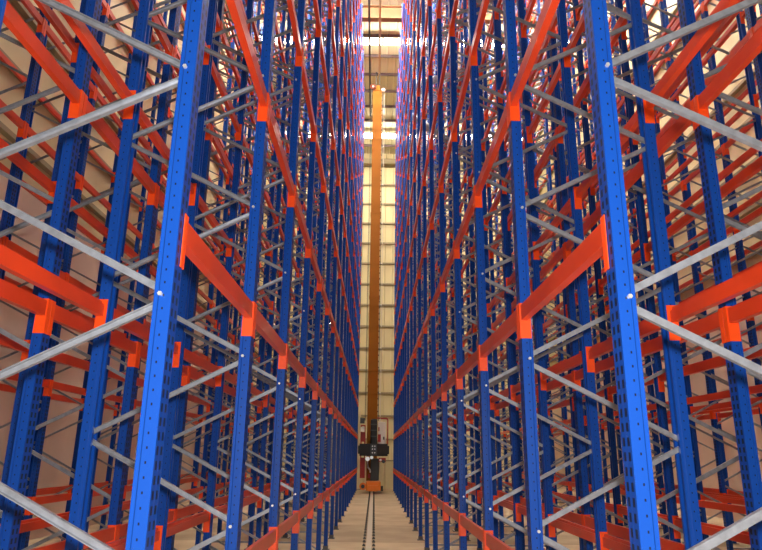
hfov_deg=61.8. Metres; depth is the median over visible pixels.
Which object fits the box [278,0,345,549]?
frame
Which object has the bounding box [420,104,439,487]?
frame
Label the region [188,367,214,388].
beam
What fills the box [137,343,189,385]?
beam
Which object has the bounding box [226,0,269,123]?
beam
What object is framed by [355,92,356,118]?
beam
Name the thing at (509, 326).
beam
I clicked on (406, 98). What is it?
beam
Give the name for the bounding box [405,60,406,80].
beam
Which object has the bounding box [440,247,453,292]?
beam
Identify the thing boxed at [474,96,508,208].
beam
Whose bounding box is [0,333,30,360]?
beam
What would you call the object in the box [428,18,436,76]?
beam
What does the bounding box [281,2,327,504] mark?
frame
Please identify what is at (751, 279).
beam
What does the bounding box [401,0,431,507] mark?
frame
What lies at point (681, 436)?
frame
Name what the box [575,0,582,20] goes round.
beam
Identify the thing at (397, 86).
frame
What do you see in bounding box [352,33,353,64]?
beam
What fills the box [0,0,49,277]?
frame
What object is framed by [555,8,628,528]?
frame
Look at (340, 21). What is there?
beam
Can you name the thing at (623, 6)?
frame
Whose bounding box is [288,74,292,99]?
beam
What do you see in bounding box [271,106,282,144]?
beam
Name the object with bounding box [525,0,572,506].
frame
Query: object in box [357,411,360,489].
column
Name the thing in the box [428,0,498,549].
frame
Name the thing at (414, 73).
beam
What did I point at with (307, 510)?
beam
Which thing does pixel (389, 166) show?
trim
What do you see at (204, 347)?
frame
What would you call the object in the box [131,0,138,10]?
beam
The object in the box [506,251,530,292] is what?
beam
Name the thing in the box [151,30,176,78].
beam
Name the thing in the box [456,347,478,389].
beam
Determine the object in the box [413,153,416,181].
beam
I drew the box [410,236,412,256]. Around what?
beam
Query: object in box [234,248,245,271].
beam
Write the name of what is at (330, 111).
beam
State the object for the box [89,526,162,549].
beam
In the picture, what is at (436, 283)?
frame
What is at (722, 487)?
frame
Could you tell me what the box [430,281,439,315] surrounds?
beam
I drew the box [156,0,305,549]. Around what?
frame
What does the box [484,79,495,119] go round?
beam
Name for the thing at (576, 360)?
beam
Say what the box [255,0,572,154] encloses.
ceiling
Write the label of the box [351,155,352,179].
beam
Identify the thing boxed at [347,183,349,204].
beam
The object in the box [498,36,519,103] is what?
beam
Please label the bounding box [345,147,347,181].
beam
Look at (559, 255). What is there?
beam
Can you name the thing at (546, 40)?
beam
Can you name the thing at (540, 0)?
frame
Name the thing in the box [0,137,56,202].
beam
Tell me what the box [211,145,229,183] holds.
beam
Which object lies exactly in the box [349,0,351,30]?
beam
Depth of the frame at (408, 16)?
18.46 m
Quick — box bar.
[368,0,370,113]
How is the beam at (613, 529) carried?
attached to the frame at (703, 476)
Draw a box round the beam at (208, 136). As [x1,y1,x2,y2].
[172,48,212,140]
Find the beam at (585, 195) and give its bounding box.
[560,190,587,229]
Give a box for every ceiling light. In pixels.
[363,38,381,44]
[364,133,371,137]
[381,130,395,137]
[384,34,399,44]
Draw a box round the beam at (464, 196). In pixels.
[459,184,467,212]
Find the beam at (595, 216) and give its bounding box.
[564,205,601,258]
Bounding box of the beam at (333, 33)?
[332,16,337,76]
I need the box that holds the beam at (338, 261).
[337,254,341,278]
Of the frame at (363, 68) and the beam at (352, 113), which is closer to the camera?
the beam at (352, 113)
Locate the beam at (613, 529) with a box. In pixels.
[582,514,629,540]
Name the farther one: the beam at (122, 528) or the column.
the column
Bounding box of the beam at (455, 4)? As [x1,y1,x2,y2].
[449,0,458,38]
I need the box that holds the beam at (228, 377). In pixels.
[224,372,236,385]
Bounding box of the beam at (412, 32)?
[410,32,412,64]
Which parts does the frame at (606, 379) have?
post, post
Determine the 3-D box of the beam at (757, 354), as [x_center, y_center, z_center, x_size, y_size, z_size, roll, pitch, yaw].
[3.054,0.535,4.689,0.067,0.218,1.542,1,-16,0]
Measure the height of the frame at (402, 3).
19.700 m
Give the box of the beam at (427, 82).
[422,75,428,118]
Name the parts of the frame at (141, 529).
post, post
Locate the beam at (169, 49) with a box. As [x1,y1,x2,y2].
[139,0,173,65]
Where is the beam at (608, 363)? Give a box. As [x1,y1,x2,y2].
[572,355,614,390]
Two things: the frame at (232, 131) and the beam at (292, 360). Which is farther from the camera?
the frame at (232, 131)
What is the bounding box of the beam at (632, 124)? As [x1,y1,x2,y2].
[573,110,638,208]
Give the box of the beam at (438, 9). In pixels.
[436,0,441,19]
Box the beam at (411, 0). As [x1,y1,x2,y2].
[410,0,412,21]
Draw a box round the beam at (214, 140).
[211,126,232,179]
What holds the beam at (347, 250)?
attached to the frame at (324, 7)
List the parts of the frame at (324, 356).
post, post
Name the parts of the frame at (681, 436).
post, post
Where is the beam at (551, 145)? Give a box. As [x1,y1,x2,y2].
[526,129,556,194]
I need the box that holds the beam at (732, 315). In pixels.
[722,294,761,341]
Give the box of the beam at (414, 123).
[413,96,416,128]
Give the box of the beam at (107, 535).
[30,525,117,549]
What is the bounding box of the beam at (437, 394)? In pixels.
[431,387,441,408]
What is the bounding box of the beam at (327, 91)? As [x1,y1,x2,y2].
[320,25,329,101]
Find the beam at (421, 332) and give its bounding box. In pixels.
[418,326,422,346]
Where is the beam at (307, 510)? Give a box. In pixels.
[299,500,313,531]
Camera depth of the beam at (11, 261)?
3.30 m
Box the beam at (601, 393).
[572,390,604,410]
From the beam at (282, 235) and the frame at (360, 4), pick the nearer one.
the beam at (282, 235)
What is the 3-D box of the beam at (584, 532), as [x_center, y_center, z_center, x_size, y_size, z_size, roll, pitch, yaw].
[1.745,2.352,5.771,0.067,0.218,1.542,1,-16,0]
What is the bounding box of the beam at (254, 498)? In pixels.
[243,492,261,507]
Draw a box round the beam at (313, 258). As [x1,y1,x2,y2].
[311,247,321,291]
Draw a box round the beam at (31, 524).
[19,511,69,532]
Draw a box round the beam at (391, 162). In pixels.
[298,157,509,166]
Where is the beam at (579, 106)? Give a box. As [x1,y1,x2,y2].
[555,103,580,151]
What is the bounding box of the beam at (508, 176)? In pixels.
[502,138,524,194]
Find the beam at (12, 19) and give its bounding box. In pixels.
[3,0,84,117]
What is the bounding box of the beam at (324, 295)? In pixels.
[321,278,329,314]
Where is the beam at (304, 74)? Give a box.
[302,50,316,141]
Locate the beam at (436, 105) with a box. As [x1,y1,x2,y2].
[429,98,437,149]
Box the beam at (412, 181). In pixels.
[410,181,412,205]
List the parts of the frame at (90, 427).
post, post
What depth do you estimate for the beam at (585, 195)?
9.57 m
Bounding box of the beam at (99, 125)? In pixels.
[82,94,157,206]
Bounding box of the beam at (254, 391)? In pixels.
[251,386,267,406]
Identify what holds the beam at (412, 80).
attached to the frame at (411, 28)
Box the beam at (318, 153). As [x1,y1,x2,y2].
[316,135,325,193]
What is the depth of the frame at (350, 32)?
15.12 m
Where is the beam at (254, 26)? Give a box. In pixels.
[252,15,261,54]
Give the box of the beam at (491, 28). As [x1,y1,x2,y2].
[479,20,493,75]
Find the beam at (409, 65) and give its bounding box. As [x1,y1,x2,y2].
[407,65,409,93]
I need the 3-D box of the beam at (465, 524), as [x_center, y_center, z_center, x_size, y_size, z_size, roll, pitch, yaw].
[0.838,2.339,5.765,0.067,0.218,1.542,1,-16,0]
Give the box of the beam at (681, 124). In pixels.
[624,99,696,192]
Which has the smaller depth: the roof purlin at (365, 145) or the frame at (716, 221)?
the frame at (716, 221)
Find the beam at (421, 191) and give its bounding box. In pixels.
[417,185,422,214]
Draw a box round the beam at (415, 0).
[413,0,416,30]
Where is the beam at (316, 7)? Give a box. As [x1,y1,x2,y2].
[313,0,320,38]
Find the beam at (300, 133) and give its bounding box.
[299,123,305,151]
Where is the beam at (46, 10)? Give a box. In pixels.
[34,0,78,62]
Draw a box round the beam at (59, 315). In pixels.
[47,300,139,367]
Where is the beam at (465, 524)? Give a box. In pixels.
[459,513,483,549]
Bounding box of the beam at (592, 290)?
[565,285,595,317]
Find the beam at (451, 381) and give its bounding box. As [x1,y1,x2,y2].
[441,370,455,400]
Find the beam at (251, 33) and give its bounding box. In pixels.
[251,33,259,66]
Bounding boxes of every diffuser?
[382,133,395,137]
[384,38,399,44]
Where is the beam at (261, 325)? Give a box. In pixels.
[253,304,287,369]
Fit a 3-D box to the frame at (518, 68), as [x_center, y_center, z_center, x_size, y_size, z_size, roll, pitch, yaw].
[6.351,-0.922,26.886,1.020,19.700,0.170,1,-16,0]
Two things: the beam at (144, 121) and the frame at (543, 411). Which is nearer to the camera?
the beam at (144, 121)
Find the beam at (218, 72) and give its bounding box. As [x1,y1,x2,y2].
[218,72,233,108]
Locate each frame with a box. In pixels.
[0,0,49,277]
[0,0,101,549]
[0,0,110,549]
[0,0,179,549]
[0,0,208,549]
[16,0,135,549]
[61,0,181,540]
[65,0,276,549]
[84,0,224,549]
[100,3,184,528]
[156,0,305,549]
[173,16,238,549]
[174,0,261,545]
[180,5,235,515]
[180,6,246,510]
[190,1,261,503]
[195,0,286,549]
[202,0,321,549]
[204,1,262,501]
[216,2,276,497]
[217,0,297,537]
[226,25,279,495]
[240,0,332,549]
[244,0,306,524]
[246,68,290,483]
[247,51,284,484]
[248,2,312,521]
[255,0,339,549]
[257,102,286,486]
[265,3,313,511]
[269,7,322,507]
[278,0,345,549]
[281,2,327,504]
[282,0,349,538]
[283,9,324,499]
[289,29,332,497]
[300,0,352,529]
[301,0,355,522]
[305,107,337,490]
[306,0,357,515]
[314,0,359,510]
[323,3,361,502]
[323,4,360,506]
[325,27,362,499]
[330,49,363,496]
[330,68,363,494]
[335,86,364,492]
[335,102,364,490]
[393,102,413,490]
[394,86,413,492]
[395,68,417,495]
[397,27,423,500]
[397,49,417,497]
[400,3,423,503]
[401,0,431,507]
[403,0,437,511]
[405,0,442,516]
[409,0,451,523]
[412,0,457,531]
[417,0,470,540]
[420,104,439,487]
[422,0,481,549]
[426,50,453,492]
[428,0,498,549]
[432,3,457,501]
[434,43,457,498]
[436,0,521,549]
[442,9,482,512]
[443,10,471,504]
[448,9,482,513]
[449,0,555,549]
[458,5,504,524]
[459,0,513,531]
[468,0,606,549]
[480,0,556,546]
[481,3,527,540]
[483,71,511,482]
[483,94,505,492]
[489,48,523,492]
[489,51,523,497]
[494,120,520,492]
[499,0,583,549]
[501,8,542,502]
[502,0,702,549]
[503,0,557,507]
[505,91,540,496]
[516,0,622,549]
[518,1,568,494]
[518,68,556,488]
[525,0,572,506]
[529,7,575,502]
[531,31,563,499]
[536,0,574,505]
[537,0,611,522]
[549,0,680,549]
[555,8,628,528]
[565,3,609,495]
[566,13,621,519]
[579,1,662,526]
[580,0,668,539]
[583,0,761,549]
[606,3,738,549]
[607,0,708,539]
[609,6,679,528]
[643,2,747,544]
[646,0,737,543]
[658,0,761,549]
[677,0,761,549]
[700,0,761,416]
[711,0,761,428]
[744,6,761,109]
[758,3,761,15]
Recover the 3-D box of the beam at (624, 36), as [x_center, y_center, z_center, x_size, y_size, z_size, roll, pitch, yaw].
[3.092,-3.286,7.382,0.067,0.218,1.542,1,-16,0]
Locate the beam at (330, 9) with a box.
[328,0,332,18]
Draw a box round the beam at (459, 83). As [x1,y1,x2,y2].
[457,60,463,96]
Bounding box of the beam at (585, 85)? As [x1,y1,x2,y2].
[556,72,589,143]
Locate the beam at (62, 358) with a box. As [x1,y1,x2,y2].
[48,348,89,371]
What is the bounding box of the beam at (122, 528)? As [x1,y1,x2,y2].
[117,509,175,539]
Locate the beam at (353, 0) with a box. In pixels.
[353,0,354,21]
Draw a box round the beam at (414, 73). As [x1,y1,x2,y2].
[413,41,416,78]
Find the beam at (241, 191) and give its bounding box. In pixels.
[239,185,249,211]
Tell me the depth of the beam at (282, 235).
11.29 m
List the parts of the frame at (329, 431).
post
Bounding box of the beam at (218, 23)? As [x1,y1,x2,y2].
[215,12,221,36]
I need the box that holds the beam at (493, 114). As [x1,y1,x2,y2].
[481,100,496,150]
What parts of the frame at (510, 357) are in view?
post, post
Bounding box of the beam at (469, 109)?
[467,101,470,119]
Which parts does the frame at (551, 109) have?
post, post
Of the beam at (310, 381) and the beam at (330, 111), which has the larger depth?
the beam at (330, 111)
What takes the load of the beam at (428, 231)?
attached to the frame at (477, 512)
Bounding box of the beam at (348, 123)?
[346,99,349,128]
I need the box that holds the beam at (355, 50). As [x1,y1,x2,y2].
[354,28,356,54]
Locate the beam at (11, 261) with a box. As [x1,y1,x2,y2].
[0,244,107,327]
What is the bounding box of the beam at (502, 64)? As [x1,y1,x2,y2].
[501,11,517,76]
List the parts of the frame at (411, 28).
post, post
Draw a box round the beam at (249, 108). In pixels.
[246,97,255,129]
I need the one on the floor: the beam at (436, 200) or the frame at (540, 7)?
the frame at (540, 7)
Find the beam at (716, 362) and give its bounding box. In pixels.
[657,356,725,391]
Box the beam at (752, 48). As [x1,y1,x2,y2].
[693,26,761,126]
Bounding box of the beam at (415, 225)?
[413,213,417,237]
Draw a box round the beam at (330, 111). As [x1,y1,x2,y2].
[328,93,334,149]
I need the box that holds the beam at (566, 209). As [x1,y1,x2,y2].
[533,198,570,259]
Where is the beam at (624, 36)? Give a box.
[621,0,644,38]
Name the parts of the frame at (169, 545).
post, post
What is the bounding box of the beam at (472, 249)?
[470,243,474,257]
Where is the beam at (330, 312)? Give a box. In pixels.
[329,308,334,332]
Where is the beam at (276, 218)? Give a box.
[264,190,278,228]
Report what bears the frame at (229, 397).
on the floor
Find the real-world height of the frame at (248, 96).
19.700 m
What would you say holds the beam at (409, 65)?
attached to the frame at (408, 16)
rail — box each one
[362,491,374,549]
[378,0,380,84]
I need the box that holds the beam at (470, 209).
[453,188,473,258]
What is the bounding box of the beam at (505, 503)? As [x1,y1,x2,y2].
[493,496,513,510]
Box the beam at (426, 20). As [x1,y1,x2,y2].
[422,0,427,55]
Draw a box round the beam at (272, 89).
[271,82,279,117]
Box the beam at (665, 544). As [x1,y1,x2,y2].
[660,537,684,549]
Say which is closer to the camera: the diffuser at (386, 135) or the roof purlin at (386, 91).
the roof purlin at (386, 91)
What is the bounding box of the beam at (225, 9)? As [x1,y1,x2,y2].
[224,5,240,49]
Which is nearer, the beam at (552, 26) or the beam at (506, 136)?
the beam at (552, 26)
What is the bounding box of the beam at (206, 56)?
[182,3,210,64]
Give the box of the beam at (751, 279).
[666,263,761,340]
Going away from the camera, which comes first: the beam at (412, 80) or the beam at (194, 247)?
the beam at (194, 247)
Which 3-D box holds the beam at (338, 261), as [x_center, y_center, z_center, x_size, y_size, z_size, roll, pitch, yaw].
[-0.877,-0.225,12.978,0.067,0.218,1.542,1,-16,0]
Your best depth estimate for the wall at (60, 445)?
13.09 m
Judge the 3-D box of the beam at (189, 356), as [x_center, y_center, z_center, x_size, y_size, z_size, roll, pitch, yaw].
[-1.754,0.902,6.206,0.067,0.218,1.542,1,-16,0]
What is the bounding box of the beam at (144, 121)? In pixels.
[138,107,196,205]
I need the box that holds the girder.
[253,4,583,23]
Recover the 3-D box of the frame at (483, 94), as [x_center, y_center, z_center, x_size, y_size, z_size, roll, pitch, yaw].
[5.029,-0.097,29.860,1.020,19.700,0.170,1,-16,0]
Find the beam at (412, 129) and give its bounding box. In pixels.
[410,129,412,156]
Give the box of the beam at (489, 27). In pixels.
[482,12,492,56]
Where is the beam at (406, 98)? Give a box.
[405,98,406,118]
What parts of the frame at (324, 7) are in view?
post, post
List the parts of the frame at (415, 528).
post, post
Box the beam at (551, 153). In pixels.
[534,150,552,187]
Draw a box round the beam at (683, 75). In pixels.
[632,68,686,144]
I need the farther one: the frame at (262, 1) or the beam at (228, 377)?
the frame at (262, 1)
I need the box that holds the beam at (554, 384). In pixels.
[537,371,573,402]
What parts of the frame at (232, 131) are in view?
post, post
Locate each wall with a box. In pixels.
[0,0,285,539]
[282,153,524,483]
[317,459,437,488]
[523,0,761,520]
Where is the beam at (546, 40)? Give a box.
[522,29,549,102]
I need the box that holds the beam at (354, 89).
[353,72,355,93]
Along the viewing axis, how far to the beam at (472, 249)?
12.12 m
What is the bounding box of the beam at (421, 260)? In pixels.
[418,251,422,278]
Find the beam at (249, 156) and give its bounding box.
[243,135,252,169]
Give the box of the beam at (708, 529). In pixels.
[672,516,750,544]
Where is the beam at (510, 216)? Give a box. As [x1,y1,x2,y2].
[507,185,526,230]
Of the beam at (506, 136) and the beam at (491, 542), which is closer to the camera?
the beam at (491, 542)
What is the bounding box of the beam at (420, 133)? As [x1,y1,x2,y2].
[417,117,421,153]
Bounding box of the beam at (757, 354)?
[743,346,761,359]
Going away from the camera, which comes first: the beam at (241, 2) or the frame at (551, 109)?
the beam at (241, 2)
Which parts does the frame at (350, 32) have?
post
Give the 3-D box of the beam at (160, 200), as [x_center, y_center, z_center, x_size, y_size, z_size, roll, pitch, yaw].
[-2.104,-0.518,6.604,0.067,0.218,1.542,1,-16,0]
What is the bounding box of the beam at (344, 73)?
[343,58,346,96]
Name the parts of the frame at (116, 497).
post, post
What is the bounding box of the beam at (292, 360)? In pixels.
[287,345,305,387]
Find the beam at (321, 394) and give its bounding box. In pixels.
[318,385,326,407]
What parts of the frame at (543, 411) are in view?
post, post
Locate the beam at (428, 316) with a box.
[423,308,430,333]
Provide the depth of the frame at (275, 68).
27.61 m
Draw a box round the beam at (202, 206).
[198,195,232,256]
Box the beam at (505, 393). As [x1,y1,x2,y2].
[490,388,508,409]
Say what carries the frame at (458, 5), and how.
on the floor
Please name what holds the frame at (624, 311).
on the floor
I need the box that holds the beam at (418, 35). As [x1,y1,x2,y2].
[417,0,421,41]
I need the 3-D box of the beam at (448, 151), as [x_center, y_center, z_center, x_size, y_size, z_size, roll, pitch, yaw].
[0.876,-1.482,8.458,0.067,0.218,1.542,1,-16,0]
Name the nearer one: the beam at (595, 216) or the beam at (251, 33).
the beam at (595, 216)
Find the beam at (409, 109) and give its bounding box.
[407,109,409,135]
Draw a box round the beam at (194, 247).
[180,214,255,336]
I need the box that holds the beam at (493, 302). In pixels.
[487,285,504,316]
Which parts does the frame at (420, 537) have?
post, post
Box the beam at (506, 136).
[504,95,521,150]
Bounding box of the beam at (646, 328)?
[585,314,660,372]
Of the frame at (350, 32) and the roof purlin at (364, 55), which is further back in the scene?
the roof purlin at (364, 55)
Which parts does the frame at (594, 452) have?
post, post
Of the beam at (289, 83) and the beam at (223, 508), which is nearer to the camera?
the beam at (223, 508)
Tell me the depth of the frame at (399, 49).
26.06 m
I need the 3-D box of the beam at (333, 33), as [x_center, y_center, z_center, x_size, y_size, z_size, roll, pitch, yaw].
[-0.807,-3.897,10.796,0.067,0.218,1.542,1,-16,0]
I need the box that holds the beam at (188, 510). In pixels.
[175,501,205,520]
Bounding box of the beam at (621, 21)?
[610,6,626,48]
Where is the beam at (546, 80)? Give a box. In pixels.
[530,76,547,120]
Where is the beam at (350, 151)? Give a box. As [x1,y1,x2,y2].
[349,126,351,156]
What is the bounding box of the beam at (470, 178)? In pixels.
[468,169,472,186]
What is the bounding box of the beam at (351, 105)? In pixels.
[350,85,352,109]
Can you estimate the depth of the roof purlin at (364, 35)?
31.48 m
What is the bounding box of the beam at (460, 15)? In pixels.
[455,0,462,42]
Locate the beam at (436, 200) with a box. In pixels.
[430,180,438,229]
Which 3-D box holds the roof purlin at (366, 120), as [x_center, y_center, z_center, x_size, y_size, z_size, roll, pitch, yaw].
[1.573,-9.554,39.475,15.800,0.144,0.066,1,-16,0]
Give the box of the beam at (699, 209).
[643,200,704,260]
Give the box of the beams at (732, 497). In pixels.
[0,0,761,524]
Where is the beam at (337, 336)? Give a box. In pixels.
[335,325,339,346]
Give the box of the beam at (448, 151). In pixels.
[439,133,451,192]
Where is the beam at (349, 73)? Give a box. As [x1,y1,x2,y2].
[348,43,350,78]
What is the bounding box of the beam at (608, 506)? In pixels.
[578,497,613,511]
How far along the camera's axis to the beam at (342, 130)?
14.06 m
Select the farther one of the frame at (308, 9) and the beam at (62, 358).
the frame at (308, 9)
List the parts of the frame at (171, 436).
post, post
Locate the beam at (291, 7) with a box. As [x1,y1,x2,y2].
[287,0,302,66]
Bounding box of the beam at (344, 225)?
[343,210,345,237]
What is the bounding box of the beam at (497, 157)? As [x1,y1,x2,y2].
[487,151,498,186]
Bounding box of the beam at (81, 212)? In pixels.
[70,198,107,237]
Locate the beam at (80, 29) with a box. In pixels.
[56,0,135,118]
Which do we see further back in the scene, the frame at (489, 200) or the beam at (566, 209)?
the frame at (489, 200)
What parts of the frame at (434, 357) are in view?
post, post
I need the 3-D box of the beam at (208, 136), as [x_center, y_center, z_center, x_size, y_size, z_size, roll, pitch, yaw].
[-2.086,-1.932,7.004,0.067,0.218,1.542,1,-16,0]
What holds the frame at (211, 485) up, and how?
on the floor
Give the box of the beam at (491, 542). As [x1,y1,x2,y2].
[484,530,513,549]
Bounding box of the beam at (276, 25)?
[275,20,287,73]
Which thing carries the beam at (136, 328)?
attached to the frame at (90, 427)
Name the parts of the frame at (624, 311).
post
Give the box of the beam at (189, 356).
[183,348,222,386]
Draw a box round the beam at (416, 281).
[413,270,417,295]
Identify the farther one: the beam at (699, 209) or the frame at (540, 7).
the frame at (540, 7)
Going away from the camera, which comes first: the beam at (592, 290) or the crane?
the beam at (592, 290)
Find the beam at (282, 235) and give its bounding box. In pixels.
[279,225,284,241]
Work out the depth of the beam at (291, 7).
5.90 m
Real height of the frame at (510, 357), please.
19.700 m
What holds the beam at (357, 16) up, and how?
attached to the frame at (328, 140)
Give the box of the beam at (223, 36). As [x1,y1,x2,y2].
[221,24,240,88]
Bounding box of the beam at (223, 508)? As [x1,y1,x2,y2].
[213,504,227,518]
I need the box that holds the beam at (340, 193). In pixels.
[339,184,343,214]
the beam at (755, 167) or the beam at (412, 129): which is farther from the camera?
the beam at (412, 129)
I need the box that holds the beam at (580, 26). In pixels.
[563,12,584,67]
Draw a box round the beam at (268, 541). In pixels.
[245,527,277,549]
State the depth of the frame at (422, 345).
24.69 m
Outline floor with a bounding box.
[28,484,750,549]
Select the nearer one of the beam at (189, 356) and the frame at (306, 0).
the beam at (189, 356)
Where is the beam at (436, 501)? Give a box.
[432,495,442,509]
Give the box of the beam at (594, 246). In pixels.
[517,214,608,338]
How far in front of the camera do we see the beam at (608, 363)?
6.16 m
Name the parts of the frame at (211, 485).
post, post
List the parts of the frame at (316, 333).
post, post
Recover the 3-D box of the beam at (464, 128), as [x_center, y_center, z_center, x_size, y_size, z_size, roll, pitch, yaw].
[1.770,-3.031,13.739,0.067,0.218,1.542,1,-16,0]
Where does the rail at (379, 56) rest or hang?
hanging from the girder
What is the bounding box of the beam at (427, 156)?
[422,145,428,186]
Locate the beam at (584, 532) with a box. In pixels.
[548,514,595,543]
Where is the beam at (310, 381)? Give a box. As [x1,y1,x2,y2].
[305,368,317,399]
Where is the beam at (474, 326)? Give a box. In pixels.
[472,323,476,332]
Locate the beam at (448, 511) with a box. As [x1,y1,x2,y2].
[443,502,458,534]
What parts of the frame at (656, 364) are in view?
post, post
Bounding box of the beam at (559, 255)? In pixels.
[532,244,564,292]
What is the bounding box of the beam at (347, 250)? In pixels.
[346,230,348,256]
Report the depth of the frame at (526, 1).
19.70 m
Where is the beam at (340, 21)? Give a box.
[339,0,343,56]
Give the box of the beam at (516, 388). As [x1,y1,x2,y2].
[510,375,537,401]
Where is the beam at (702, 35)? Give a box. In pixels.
[643,0,739,123]
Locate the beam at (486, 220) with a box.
[484,189,500,230]
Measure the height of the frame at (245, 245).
19.700 m
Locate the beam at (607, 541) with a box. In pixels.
[599,532,630,549]
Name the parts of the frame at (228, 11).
post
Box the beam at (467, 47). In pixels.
[465,38,468,55]
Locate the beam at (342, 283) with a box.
[341,276,344,295]
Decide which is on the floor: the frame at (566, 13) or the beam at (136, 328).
the frame at (566, 13)
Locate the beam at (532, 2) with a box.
[521,0,535,37]
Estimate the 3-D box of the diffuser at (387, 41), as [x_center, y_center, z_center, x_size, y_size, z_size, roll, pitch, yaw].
[0.874,-11.482,31.321,1.440,0.160,0.310,1,-16,0]
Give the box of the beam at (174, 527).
[166,510,210,536]
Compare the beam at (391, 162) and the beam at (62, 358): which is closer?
the beam at (62, 358)
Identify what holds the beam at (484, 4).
attached to the frame at (594, 452)
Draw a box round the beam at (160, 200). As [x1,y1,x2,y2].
[156,185,164,208]
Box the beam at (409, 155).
[407,155,409,179]
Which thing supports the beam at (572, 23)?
attached to the frame at (551, 109)
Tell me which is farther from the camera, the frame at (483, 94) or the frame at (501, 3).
the frame at (483, 94)
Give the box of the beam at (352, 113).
[352,113,353,135]
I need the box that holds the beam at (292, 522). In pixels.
[277,510,299,549]
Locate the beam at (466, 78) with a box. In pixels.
[451,51,469,142]
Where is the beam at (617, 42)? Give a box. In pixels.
[583,39,618,104]
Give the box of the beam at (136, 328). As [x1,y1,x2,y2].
[113,308,180,367]
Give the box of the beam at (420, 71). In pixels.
[417,53,421,96]
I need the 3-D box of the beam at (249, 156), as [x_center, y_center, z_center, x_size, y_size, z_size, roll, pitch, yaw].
[-1.734,-1.504,8.498,0.067,0.218,1.542,1,-16,0]
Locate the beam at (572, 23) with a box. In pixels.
[549,18,573,76]
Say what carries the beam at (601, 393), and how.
attached to the frame at (551, 109)
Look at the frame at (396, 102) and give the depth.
30.37 m
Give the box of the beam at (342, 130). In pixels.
[341,119,344,153]
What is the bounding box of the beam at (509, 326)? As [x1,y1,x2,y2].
[478,306,518,370]
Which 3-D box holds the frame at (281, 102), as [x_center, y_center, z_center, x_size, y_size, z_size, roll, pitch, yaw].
[-4.997,0.193,31.341,1.020,19.700,0.170,1,-16,0]
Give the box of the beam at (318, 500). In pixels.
[313,493,322,511]
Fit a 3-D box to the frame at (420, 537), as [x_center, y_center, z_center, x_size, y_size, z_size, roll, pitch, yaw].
[1.329,-4.375,14.920,1.020,19.700,0.170,1,-16,0]
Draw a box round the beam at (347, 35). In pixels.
[345,3,348,42]
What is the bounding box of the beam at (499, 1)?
[494,0,501,18]
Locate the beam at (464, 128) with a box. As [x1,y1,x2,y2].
[458,120,465,154]
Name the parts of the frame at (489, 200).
post, post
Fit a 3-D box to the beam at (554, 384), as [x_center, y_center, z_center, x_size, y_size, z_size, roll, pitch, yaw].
[2.114,1.365,7.666,0.067,0.218,1.542,1,-16,0]
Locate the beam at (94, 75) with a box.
[90,66,123,118]
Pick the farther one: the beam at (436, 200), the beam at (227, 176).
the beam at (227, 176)
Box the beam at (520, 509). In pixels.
[515,503,544,521]
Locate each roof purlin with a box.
[259,32,568,40]
[274,71,545,78]
[274,88,534,94]
[275,53,493,59]
[286,118,495,122]
[287,104,537,109]
[364,144,466,146]
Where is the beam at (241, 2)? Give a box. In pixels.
[240,0,249,30]
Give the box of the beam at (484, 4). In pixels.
[469,0,488,67]
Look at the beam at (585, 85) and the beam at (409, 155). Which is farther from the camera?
the beam at (409, 155)
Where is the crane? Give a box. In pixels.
[358,72,388,490]
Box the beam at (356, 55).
[356,55,357,80]
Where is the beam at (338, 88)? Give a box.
[337,76,341,118]
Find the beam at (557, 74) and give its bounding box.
[526,62,560,142]
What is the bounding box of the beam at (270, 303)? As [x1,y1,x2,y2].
[258,283,273,313]
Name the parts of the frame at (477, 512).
post, post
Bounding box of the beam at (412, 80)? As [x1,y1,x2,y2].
[410,80,412,109]
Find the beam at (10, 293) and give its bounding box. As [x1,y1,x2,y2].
[0,278,51,333]
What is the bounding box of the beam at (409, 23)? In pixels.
[407,23,409,53]
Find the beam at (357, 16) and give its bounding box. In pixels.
[357,16,358,44]
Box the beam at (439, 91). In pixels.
[437,31,449,101]
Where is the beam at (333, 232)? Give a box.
[332,225,337,256]
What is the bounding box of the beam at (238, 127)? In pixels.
[211,60,241,140]
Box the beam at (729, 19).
[700,0,743,57]
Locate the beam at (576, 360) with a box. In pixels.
[540,352,582,390]
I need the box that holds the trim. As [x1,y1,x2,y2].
[284,165,522,441]
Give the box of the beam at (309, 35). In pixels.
[305,13,310,41]
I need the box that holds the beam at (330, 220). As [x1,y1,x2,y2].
[325,186,332,228]
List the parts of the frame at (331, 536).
post, post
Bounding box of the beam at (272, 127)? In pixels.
[268,99,295,208]
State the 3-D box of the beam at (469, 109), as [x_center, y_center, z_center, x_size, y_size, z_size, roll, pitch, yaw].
[1.787,-3.453,12.248,0.067,0.218,1.542,1,-16,0]
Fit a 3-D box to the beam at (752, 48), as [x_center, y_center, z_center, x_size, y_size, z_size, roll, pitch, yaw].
[2.182,-1.315,3.592,0.067,0.218,1.542,1,-16,0]
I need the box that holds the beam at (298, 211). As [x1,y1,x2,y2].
[295,188,311,257]
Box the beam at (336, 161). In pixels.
[335,140,339,186]
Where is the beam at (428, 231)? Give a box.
[423,219,429,256]
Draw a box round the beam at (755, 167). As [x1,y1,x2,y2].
[720,156,761,198]
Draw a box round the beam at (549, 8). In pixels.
[508,0,559,123]
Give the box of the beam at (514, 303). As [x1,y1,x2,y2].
[511,279,531,312]
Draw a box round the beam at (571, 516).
[544,507,582,524]
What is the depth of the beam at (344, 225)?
15.11 m
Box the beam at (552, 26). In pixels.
[549,0,566,39]
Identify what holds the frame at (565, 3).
on the floor
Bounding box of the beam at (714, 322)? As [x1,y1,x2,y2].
[640,308,725,356]
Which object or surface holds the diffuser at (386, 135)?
attached to the ceiling light at (386, 135)
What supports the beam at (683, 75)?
attached to the frame at (703, 476)

